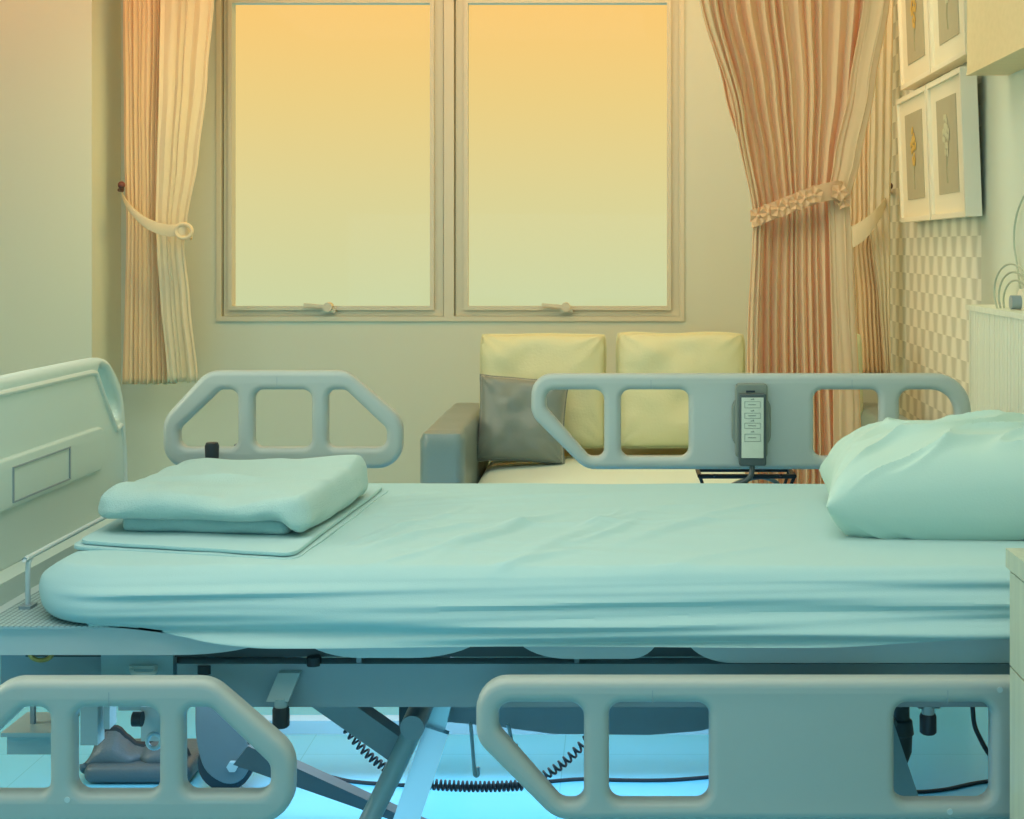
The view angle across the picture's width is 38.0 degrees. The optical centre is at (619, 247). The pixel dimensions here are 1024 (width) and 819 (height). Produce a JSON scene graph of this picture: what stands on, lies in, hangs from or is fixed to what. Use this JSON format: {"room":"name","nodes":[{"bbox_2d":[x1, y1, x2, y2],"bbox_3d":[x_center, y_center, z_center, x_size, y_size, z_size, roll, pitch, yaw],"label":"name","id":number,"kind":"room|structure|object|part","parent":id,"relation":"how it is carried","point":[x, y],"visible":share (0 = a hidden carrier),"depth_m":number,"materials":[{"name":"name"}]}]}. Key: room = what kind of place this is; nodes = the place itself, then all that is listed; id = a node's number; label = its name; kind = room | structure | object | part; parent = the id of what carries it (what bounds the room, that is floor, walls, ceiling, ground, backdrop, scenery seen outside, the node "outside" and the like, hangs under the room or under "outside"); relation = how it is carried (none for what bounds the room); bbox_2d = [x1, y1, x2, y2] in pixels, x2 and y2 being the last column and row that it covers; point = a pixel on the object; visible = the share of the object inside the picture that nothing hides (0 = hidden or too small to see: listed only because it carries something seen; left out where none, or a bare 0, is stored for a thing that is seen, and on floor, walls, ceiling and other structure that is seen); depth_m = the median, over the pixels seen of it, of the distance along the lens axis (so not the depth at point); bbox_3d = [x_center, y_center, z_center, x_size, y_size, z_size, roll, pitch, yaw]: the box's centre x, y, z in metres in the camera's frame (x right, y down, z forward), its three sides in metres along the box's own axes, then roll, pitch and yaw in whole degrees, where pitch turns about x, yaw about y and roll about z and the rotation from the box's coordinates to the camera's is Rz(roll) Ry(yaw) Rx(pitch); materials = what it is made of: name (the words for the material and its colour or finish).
{"room":"hospital room","nodes":[
{"label":"hospital room","id":0,"kind":"room"},
{"bbox_2d":[0,0,120,386],"bbox_3d":[-2.728,-0.205,5.640,1.544,2.750,0.320,0,0,0],"label":"wall","id":1,"kind":"structure","parent":0,"point":[60,60],"depth_m":5.48,"materials":[{"name":"white paint"}]},
{"bbox_2d":[118,181,124,191],"bbox_3d":[-1.880,-0.227,5.580,0.028,0.040,0.260,0,0,-19],"label":"curtain hook","id":2,"kind":"object","parent":1,"relation":"attached to","point":[121,184],"visible":1,"depth_m":5.46,"materials":[{"name":"brown metal"}]},
{"bbox_2d":[121,0,213,384],"bbox_3d":[-1.693,-0.433,5.498,0.389,1.894,0.149,0,0,14],"label":"curtain","id":3,"kind":"object","parent":2,"relation":"hanging from","point":[166,43],"visible":1,"depth_m":5.52,"materials":[{"name":"beige fabric"}]},
{"bbox_3d":[-1.607,-0.438,5.514,0.240,1.884,0.043,0,0,0],"label":"plain panel","id":4,"kind":"part","parent":3,"relation":"part of","materials":[{"name":"beige fabric"}]},
{"bbox_2d":[0,706,987,818],"bbox_3d":[-1.125,1.220,1.650,4.750,0.100,8.900,0,0,0],"label":"floor","id":5,"kind":"structure","parent":0,"point":[954,755],"depth_m":3.34,"materials":[{"name":"tile"}]},
{"bbox_2d":[79,725,198,782],"bbox_3d":[-1.064,1.117,3.320,0.257,0.111,0.200,0,0,0],"label":"shoes","id":6,"kind":"object","parent":5,"relation":"on","point":[120,757],"visible":0.71,"depth_m":3.24,"materials":[{"name":"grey leather"}]},
{"bbox_2d":[0,358,1010,818],"bbox_3d":[-0.089,0.699,2.832,2.102,0.934,1.156,0,0,0],"label":"hospital bed","id":7,"kind":"object","parent":5,"relation":"on","point":[794,733],"visible":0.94,"depth_m":2.42,"materials":[{"name":"grey plastic"}]},
{"bbox_3d":[-1.100,0.433,2.568,0.012,0.360,0.484,0,0,0],"label":"moulding","id":8,"kind":"part","parent":7,"relation":"part of","materials":[{"name":"white plastic"}]},
{"bbox_3d":[-0.946,0.714,2.480,0.167,0.075,0.040,0,0,0],"label":"frame","id":9,"kind":"part","parent":7,"relation":"part of","materials":[{"name":"grey paint"}]},
{"bbox_3d":[-1.098,0.421,2.808,0.016,0.093,0.655,0,0,0],"label":"name panel","id":10,"kind":"part","parent":7,"relation":"part of","materials":[{"name":"grey plastic"}]},
{"bbox_3d":[-0.815,0.609,2.812,0.430,0.004,0.875,0,0,0],"label":"perforated panel","id":11,"kind":"part","parent":7,"relation":"part of","materials":[{"name":"white metal"}]},
{"bbox_3d":[-1.120,0.455,2.810,0.040,0.446,1.112,0,0,0],"label":"footboard","id":12,"kind":"part","parent":7,"relation":"part of","materials":[{"name":"grey plastic"}]},
{"bbox_3d":[-1.100,0.433,3.052,0.012,0.360,0.484,0,0,0],"label":"moulding","id":13,"kind":"part","parent":7,"relation":"part of","materials":[{"name":"white plastic"}]},
{"bbox_3d":[-1.051,0.857,2.950,0.034,0.255,0.040,0,0,0],"label":"support post","id":14,"kind":"part","parent":7,"relation":"part of","materials":[{"name":"grey metal"}]},
{"bbox_3d":[-1.016,0.841,2.950,0.012,0.223,0.040,0,0,0],"label":"support post","id":15,"kind":"part","parent":7,"relation":"part of","materials":[{"name":"grey metal"}]},
{"bbox_3d":[-0.912,0.891,2.800,0.018,0.028,0.028,0,0,0],"label":"motor knob","id":16,"kind":"part","parent":7,"relation":"part of","materials":[{"name":"black plastic"}]},
{"bbox_3d":[-0.793,0.701,2.440,0.118,0.075,0.020,0,0,0],"label":"plate","id":17,"kind":"part","parent":7,"relation":"part of","materials":[{"name":"teal paint"}]},
{"bbox_3d":[-0.781,0.691,2.419,0.051,0.013,0.026,0,0,0],"label":"handle","id":18,"kind":"part","parent":7,"relation":"part of","materials":[{"name":"grey plastic"}]},
{"bbox_3d":[-0.910,0.499,3.300,0.032,0.130,0.032,0,0,0],"label":"release knob","id":19,"kind":"part","parent":7,"relation":"part of","materials":[{"name":"black plastic"}]},
{"bbox_3d":[-0.547,0.734,2.388,0.021,0.016,0.021,0,0,0],"label":"lever stem","id":20,"kind":"part","parent":7,"relation":"part of","materials":[{"name":"teal paint"}]},
{"bbox_3d":[-0.544,0.710,2.398,0.050,0.040,0.036,0,0,0],"label":"release lever","id":21,"kind":"part","parent":7,"relation":"part of","materials":[{"name":"teal paint"}]},
{"bbox_3d":[-0.585,1.084,3.000,0.389,0.163,0.040,0,0,0],"label":"lift arm","id":22,"kind":"part","parent":7,"relation":"part of","materials":[{"name":"grey metal"}]},
{"bbox_3d":[-0.462,0.851,2.660,0.188,0.151,0.045,0,0,0],"label":"lift arm","id":23,"kind":"part","parent":7,"relation":"part of","materials":[{"name":"grey paint"}]},
{"bbox_3d":[-0.050,0.646,2.820,1.860,0.056,0.760,0,0,0],"label":"frame","id":24,"kind":"part","parent":7,"relation":"part of","materials":[{"name":"grey plastic"}]},
{"bbox_3d":[-0.508,1.015,3.000,0.106,0.103,0.020,0,0,0],"label":"coiled cord","id":25,"kind":"part","parent":7,"relation":"part of","materials":[{"name":"black plastic"}]},
{"bbox_3d":[-0.287,1.071,2.950,0.196,0.028,0.023,0,0,0],"label":"coiled cord","id":26,"kind":"part","parent":7,"relation":"part of","materials":[{"name":"grey rubber"}]},
{"bbox_3d":[-0.215,1.050,3.260,1.370,0.030,0.040,0,0,0],"label":"rail","id":27,"kind":"part","parent":7,"relation":"part of","materials":[{"name":"grey metal"}]},
{"bbox_2d":[39,483,1023,648],"bbox_3d":[-0.024,0.567,2.814,1.898,0.133,0.953,0,0,0],"label":"mattress","id":28,"kind":"object","parent":7,"relation":"on","point":[705,565],"visible":0.81,"depth_m":2.38,"materials":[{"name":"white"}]},
{"bbox_2d":[74,485,387,559],"bbox_3d":[-0.721,0.512,2.824,0.458,0.018,0.745,0,0,0],"label":"sheet","id":29,"kind":"object","parent":28,"relation":"on","point":[112,536],"visible":0.39,"depth_m":2.56,"materials":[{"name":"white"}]},
{"bbox_2d":[98,455,367,534],"bbox_3d":[-0.722,0.461,2.824,0.408,0.087,0.500,0,0,5],"label":"folded blanket","id":30,"kind":"object","parent":29,"relation":"on","point":[277,496],"visible":1,"depth_m":2.63,"materials":[{"name":"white fabric"}]},
{"bbox_2d":[819,410,1023,540],"bbox_3d":[0.685,0.420,2.800,0.600,0.212,0.440,0,0,6],"label":"pillow","id":31,"kind":"object","parent":28,"relation":"on","point":[959,476],"visible":1,"depth_m":2.62,"materials":[{"name":"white fabric"}]},
{"bbox_3d":[-0.115,1.016,2.950,0.100,0.089,0.021,0,0,0],"label":"coiled cord","id":32,"kind":"part","parent":7,"relation":"part of","materials":[{"name":"black plastic"}]},
{"bbox_2d":[695,469,796,483],"bbox_3d":[0.292,0.545,3.443,0.228,0.058,0.124,0,0,0],"label":"wire tray","id":33,"kind":"object","parent":7,"relation":"hanging from","point":[790,474],"visible":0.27,"depth_m":3.40,"materials":[{"name":"black metal"}]},
{"bbox_2d":[732,479,779,483],"bbox_3d":[0.309,0.547,3.453,0.133,0.038,0.046,0,0,0],"label":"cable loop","id":34,"kind":"object","parent":33,"relation":"in","point":[774,481],"visible":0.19,"depth_m":3.44,"materials":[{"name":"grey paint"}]},
{"bbox_2d":[732,383,770,482],"bbox_3d":[0.276,0.429,3.327,0.129,0.247,0.042,0,0,0],"label":"remote","id":35,"kind":"object","parent":7,"relation":"hanging from","point":[751,408],"visible":0.97,"depth_m":3.31,"materials":[{"name":"grey plastic"}]},
{"bbox_3d":[0.256,0.517,3.327,0.093,0.070,0.021,0,0,15],"label":"cord","id":36,"kind":"part","parent":35,"relation":"part of","materials":[{"name":"grey plastic"}]},
{"bbox_3d":[0.504,0.983,2.635,0.073,0.343,0.030,0,0,0],"label":"brace plate","id":37,"kind":"part","parent":7,"relation":"part of","materials":[{"name":"teal paint"}]},
{"bbox_3d":[0.505,0.758,2.428,0.021,0.016,0.021,0,0,0],"label":"lever stem","id":38,"kind":"part","parent":7,"relation":"part of","materials":[{"name":"teal paint"}]},
{"bbox_2d":[970,707,987,755],"bbox_3d":[0.620,0.813,2.500,0.059,0.126,0.008,0,0,0],"label":"hanging cable","id":39,"kind":"object","parent":7,"relation":"hanging from","point":[972,709],"visible":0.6,"depth_m":2.50,"materials":[{"name":"grey rubber"}]},
{"bbox_2d":[332,775,987,793],"bbox_3d":[0.041,1.166,3.247,1.636,0.008,0.156,0,0,0],"label":"power cable","id":40,"kind":"object","parent":5,"relation":"on","point":[705,776],"visible":0.37,"depth_m":3.24,"materials":[{"name":"grey rubber"}]},
{"bbox_2d":[420,403,909,483],"bbox_3d":[0.172,0.824,4.878,1.530,0.693,1.060,0,0,0],"label":"sofa","id":41,"kind":"object","parent":5,"relation":"on","point":[448,448],"visible":0.12,"depth_m":4.55,"materials":[{"name":"grey leather"}]},
{"bbox_3d":[-0.525,0.824,4.775,0.136,0.571,0.854,0,0,0],"label":"arm","id":42,"kind":"part","parent":41,"relation":"part of","materials":[{"name":"grey leather"}]},
{"bbox_2d":[477,374,567,464],"bbox_3d":[-0.318,0.558,4.811,0.308,0.294,0.168,0,0,0],"label":"throw pillow","id":43,"kind":"object","parent":41,"relation":"on","point":[509,430],"visible":0.73,"depth_m":4.75,"materials":[{"name":"grey fabric"}]},
{"bbox_2d":[479,333,606,448],"bbox_3d":[-0.261,0.483,5.021,0.432,0.387,0.206,0,0,0],"label":"cushion","id":44,"kind":"object","parent":41,"relation":"on","point":[528,355],"visible":0.44,"depth_m":4.96,"materials":[{"name":"beige fabric"}]},
{"bbox_3d":[0.172,0.780,5.305,1.281,0.606,0.206,0,0,0],"label":"backrest","id":45,"kind":"part","parent":41,"relation":"part of","materials":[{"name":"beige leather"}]},
{"bbox_3d":[0.172,0.785,4.750,1.258,0.190,0.800,0,0,0],"label":"seat","id":46,"kind":"part","parent":41,"relation":"part of","materials":[{"name":"beige fabric"}]},
{"bbox_2d":[616,332,744,448],"bbox_3d":[0.206,0.481,5.021,0.442,0.392,0.214,0,0,0],"label":"cushion","id":47,"kind":"object","parent":41,"relation":"on","point":[650,418],"visible":0.66,"depth_m":4.95,"materials":[{"name":"beige fabric"}]},
{"bbox_2d":[857,334,863,414],"bbox_3d":[0.637,0.481,5.021,0.376,0.391,0.211,0,0,0],"label":"cushion","id":48,"kind":"object","parent":41,"relation":"on","point":[859,341],"visible":0.04,"depth_m":4.98,"materials":[{"name":"beige fabric"}]},
{"bbox_3d":[0.869,0.824,4.775,0.136,0.571,0.854,0,0,0],"label":"arm","id":49,"kind":"part","parent":41,"relation":"part of","materials":[{"name":"grey leather"}]},
{"bbox_2d":[1006,548,1023,818],"bbox_3d":[0.755,0.808,1.978,0.418,0.724,0.445,0,0,0],"label":"base cabinet","id":50,"kind":"object","parent":5,"relation":"on","point":[1014,557],"visible":1,"depth_m":2.15,"materials":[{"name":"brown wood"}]},
{"bbox_3d":[0.583,0.754,1.976,0.013,0.269,0.423,0,0,0],"label":"drawer","id":51,"kind":"part","parent":50,"relation":"part of","materials":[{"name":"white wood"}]},
{"bbox_3d":[0.583,0.547,1.976,0.013,0.138,0.423,0,0,0],"label":"drawer","id":52,"kind":"part","parent":50,"relation":"part of","materials":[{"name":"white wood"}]},
{"bbox_2d":[121,0,877,482],"bbox_3d":[-1.125,-0.205,5.900,4.750,2.750,0.200,0,0,0],"label":"wall","id":53,"kind":"structure","parent":0,"point":[421,369],"depth_m":5.80,"materials":[{"name":"white paint"}]},
{"bbox_2d":[224,0,443,315],"bbox_3d":[-1.125,-0.368,5.819,0.862,1.270,0.102,0,0,0],"label":"window","id":54,"kind":"structure","parent":53,"relation":"in","point":[436,308],"depth_m":5.81,"materials":[{"name":"beige metal"}]},
{"bbox_2d":[216,0,683,320],"bbox_3d":[-0.664,-0.361,5.846,1.832,1.296,0.108,0,0,0],"label":"trim","id":55,"kind":"structure","parent":53,"relation":"attached to","point":[449,5],"depth_m":5.79,"materials":[{"name":"beige wood"}]},
{"bbox_2d":[456,0,678,315],"bbox_3d":[-0.206,-0.368,5.819,0.878,1.270,0.102,0,0,0],"label":"window","id":56,"kind":"structure","parent":53,"relation":"in","point":[463,308],"depth_m":5.81,"materials":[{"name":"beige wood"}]},
{"bbox_2d":[890,0,1023,419],"bbox_3d":[1.150,-0.205,1.600,0.200,2.750,8.400,0,0,0],"label":"wall","id":57,"kind":"structure","parent":0,"point":[935,265],"depth_m":4.65,"materials":[{"name":"paint"}]},
{"bbox_2d":[850,0,892,372],"bbox_3d":[0.899,-0.442,5.393,0.217,1.827,0.147,0,0,0],"label":"curtain","id":58,"kind":"object","parent":57,"relation":"hanging from","point":[871,192],"visible":0.65,"depth_m":5.41,"materials":[{"name":"beige fabric"}]},
{"bbox_3d":[0.955,-0.445,5.409,0.101,1.820,0.040,0,0,0],"label":"plain panel","id":59,"kind":"part","parent":58,"relation":"part of","materials":[{"name":"beige fabric"}]},
{"bbox_2d":[896,85,941,221],"bbox_3d":[1.006,-0.306,4.973,0.064,0.432,0.495,0,0,0],"label":"framed picture","id":60,"kind":"object","parent":57,"relation":"attached to","point":[911,109],"visible":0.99,"depth_m":4.98,"materials":[{"name":"beige wood"}]},
{"bbox_2d":[910,127,915,165],"bbox_3d":[0.985,-0.341,4.974,0.008,0.135,0.097,0,0,0],"label":"print","id":61,"kind":"object","parent":60,"relation":"attached to","point":[912,129],"depth_m":4.98,"materials":[{"name":"gold metal"}]},
{"bbox_2d":[905,109,924,199],"bbox_3d":[0.990,-0.310,4.973,0.014,0.290,0.277,0,0,0],"label":"print","id":62,"kind":"object","parent":60,"relation":"attached to","point":[914,118],"depth_m":4.95},
{"bbox_2d":[897,0,944,90],"bbox_3d":[1.006,-0.771,4.973,0.064,0.432,0.495,0,0,0],"label":"framed picture","id":63,"kind":"object","parent":57,"relation":"attached to","point":[913,15],"visible":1,"depth_m":4.99,"materials":[{"name":"beige wood"}]},
{"bbox_2d":[910,0,915,28],"bbox_3d":[0.986,-0.804,4.975,0.008,0.137,0.099,0,0,0],"label":"print","id":64,"kind":"object","parent":63,"relation":"attached to","point":[912,2],"depth_m":4.98,"materials":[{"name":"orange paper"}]},
{"bbox_2d":[905,0,924,64],"bbox_3d":[0.990,-0.775,4.973,0.014,0.290,0.277,0,0,0],"label":"print","id":65,"kind":"object","parent":63,"relation":"attached to","point":[914,9],"depth_m":4.96},
{"bbox_2d":[928,0,966,73],"bbox_3d":[1.006,-0.771,4.475,0.064,0.432,0.470,0,0,0],"label":"framed picture","id":66,"kind":"object","parent":57,"relation":"attached to","point":[947,18],"visible":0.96,"depth_m":4.50,"materials":[{"name":"beige wood"}]},
{"bbox_3d":[0.990,-0.712,4.476,0.008,0.101,0.020,0,0,0],"label":"flower stem","id":67,"kind":"part","parent":66,"relation":"part of","materials":[{"name":"beige"}]},
{"bbox_2d":[938,0,959,44],"bbox_3d":[0.990,-0.775,4.475,0.014,0.290,0.263,0,0,0],"label":"print","id":68,"kind":"object","parent":66,"relation":"attached to","point":[948,10],"depth_m":4.47},
{"bbox_2d":[926,66,981,219],"bbox_3d":[1.006,-0.306,4.475,0.064,0.432,0.470,0,0,0],"label":"framed picture","id":69,"kind":"object","parent":57,"relation":"attached to","point":[952,98],"visible":0.98,"depth_m":4.38,"materials":[{"name":"beige wood"}]},
{"bbox_2d":[942,114,948,156],"bbox_3d":[0.985,-0.341,4.476,0.008,0.131,0.095,0,0,0],"label":"print","id":70,"kind":"object","parent":69,"relation":"attached to","point":[945,117],"depth_m":4.48,"materials":[{"name":"white paper"}]},
{"bbox_3d":[0.990,-0.247,4.476,0.008,0.101,0.020,0,0,0],"label":"flower stem","id":71,"kind":"part","parent":69,"relation":"part of","materials":[{"name":"beige paper"}]},
{"bbox_2d":[936,93,959,194],"bbox_3d":[0.990,-0.310,4.475,0.014,0.290,0.263,0,0,0],"label":"print","id":72,"kind":"object","parent":69,"relation":"attached to","point":[947,116],"depth_m":4.46},
{"bbox_2d":[965,305,1023,413],"bbox_3d":[1.008,0.664,2.672,0.083,1.012,2.944,0,0,0],"label":"wall panel","id":73,"kind":"object","parent":57,"relation":"attached to","point":[996,336],"visible":0.3,"depth_m":3.83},
{"bbox_2d":[966,0,1023,75],"bbox_3d":[0.993,-0.716,3.100,0.114,0.501,1.801,0,0,0],"label":"upper cabinet","id":74,"kind":"object","parent":57,"relation":"attached to","point":[995,28],"visible":1,"depth_m":3.75,"materials":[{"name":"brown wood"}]},
{"bbox_2d":[1009,289,1023,310],"bbox_3d":[1.022,0.139,3.770,0.055,0.070,0.070,0,0,0],"label":"wall outlet","id":75,"kind":"object","parent":57,"relation":"attached to","point":[1015,301],"visible":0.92,"depth_m":3.75,"materials":[{"name":"beige plastic"}]},
{"bbox_2d":[993,195,1023,308],"bbox_3d":[1.013,0.023,3.731,0.060,0.349,0.343,0,0,0],"label":"coil","id":76,"kind":"object","parent":75,"relation":"hanging from","point":[1019,275],"visible":0.75,"depth_m":3.87,"materials":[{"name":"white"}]},
{"bbox_2d":[1009,295,1021,308],"bbox_3d":[1.008,0.139,3.770,0.025,0.036,0.036,0,0,0],"label":"socket","id":77,"kind":"object","parent":75,"relation":"attached to","point":[1015,301],"depth_m":3.76,"materials":[{"name":"grey paint"}]},
{"bbox_3d":[1.035,0.139,3.770,0.030,0.070,0.070,0,0,0],"label":"plate","id":78,"kind":"part","parent":75,"relation":"part of","materials":[{"name":"beige plastic"}]},
{"bbox_3d":[-1.125,-1.630,1.650,4.750,0.100,8.900,0,0,0],"label":"ceiling","id":79,"kind":"structure","parent":0,"visible":0},
{"bbox_2d":[700,0,889,483],"bbox_3d":[0.426,-0.207,3.987,0.746,2.711,0.070,0,0,0],"label":"curtain","id":80,"kind":"object","parent":79,"relation":"hanging from","point":[798,77],"visible":0.55,"depth_m":3.99,"materials":[{"name":"brown fabric"}]},
{"bbox_2d":[750,181,850,227],"bbox_3d":[0.483,-0.117,3.971,0.268,0.124,0.151,0,0,5],"label":"tieback","id":81,"kind":"object","parent":80,"relation":"attached to","point":[836,191],"visible":1,"depth_m":3.91,"materials":[{"name":"brown fabric"}]},
{"bbox_2d":[750,207,764,224],"bbox_3d":[0.368,-0.085,3.918,0.047,0.050,0.013,0,0,0],"label":"flower","id":82,"kind":"object","parent":81,"relation":"on","point":[757,217],"depth_m":3.92,"materials":[{"name":"beige fabric"}]},
{"bbox_2d":[758,204,775,221],"bbox_3d":[0.390,-0.092,3.913,0.048,0.049,0.013,0,0,0],"label":"flower","id":83,"kind":"object","parent":81,"relation":"on","point":[766,213],"depth_m":3.91,"materials":[{"name":"beige fabric"}]},
{"bbox_2d":[769,199,784,217],"bbox_3d":[0.419,-0.104,3.908,0.049,0.049,0.013,0,0,0],"label":"flower","id":84,"kind":"object","parent":81,"relation":"on","point":[776,208],"depth_m":3.91,"materials":[{"name":"beige fabric"}]},
{"bbox_2d":[778,198,795,214],"bbox_3d":[0.440,-0.109,3.905,0.049,0.048,0.013,0,0,0],"label":"flower","id":85,"kind":"object","parent":81,"relation":"on","point":[786,206],"depth_m":3.91,"materials":[{"name":"beige fabric"}]},
{"bbox_2d":[787,192,804,209],"bbox_3d":[0.465,-0.124,3.903,0.049,0.047,0.013,0,0,0],"label":"flower","id":86,"kind":"object","parent":81,"relation":"on","point":[796,201],"depth_m":3.90,"materials":[{"name":"beige fabric"}]},
{"bbox_2d":[797,190,813,207],"bbox_3d":[0.489,-0.130,3.901,0.049,0.048,0.013,0,0,0],"label":"flower","id":87,"kind":"object","parent":81,"relation":"on","point":[805,198],"depth_m":3.90,"materials":[{"name":"beige fabric"}]},
{"bbox_2d":[806,186,822,202],"bbox_3d":[0.511,-0.141,3.901,0.049,0.048,0.013,0,0,0],"label":"flower","id":88,"kind":"object","parent":81,"relation":"on","point":[814,194],"depth_m":3.90,"materials":[{"name":"beige fabric"}]},
{"bbox_2d":[831,183,848,200],"bbox_3d":[0.582,-0.147,3.918,0.049,0.049,0.013,0,0,0],"label":"flower","id":89,"kind":"object","parent":81,"relation":"on","point":[839,192],"depth_m":3.92,"materials":[{"name":"beige fabric"}]},
{"bbox_2d":[834,194,850,208],"bbox_3d":[0.591,-0.128,3.933,0.048,0.049,0.013,0,0,0],"label":"flower","id":90,"kind":"object","parent":81,"relation":"on","point":[842,200],"depth_m":3.93,"materials":[{"name":"beige fabric"}]}
]}

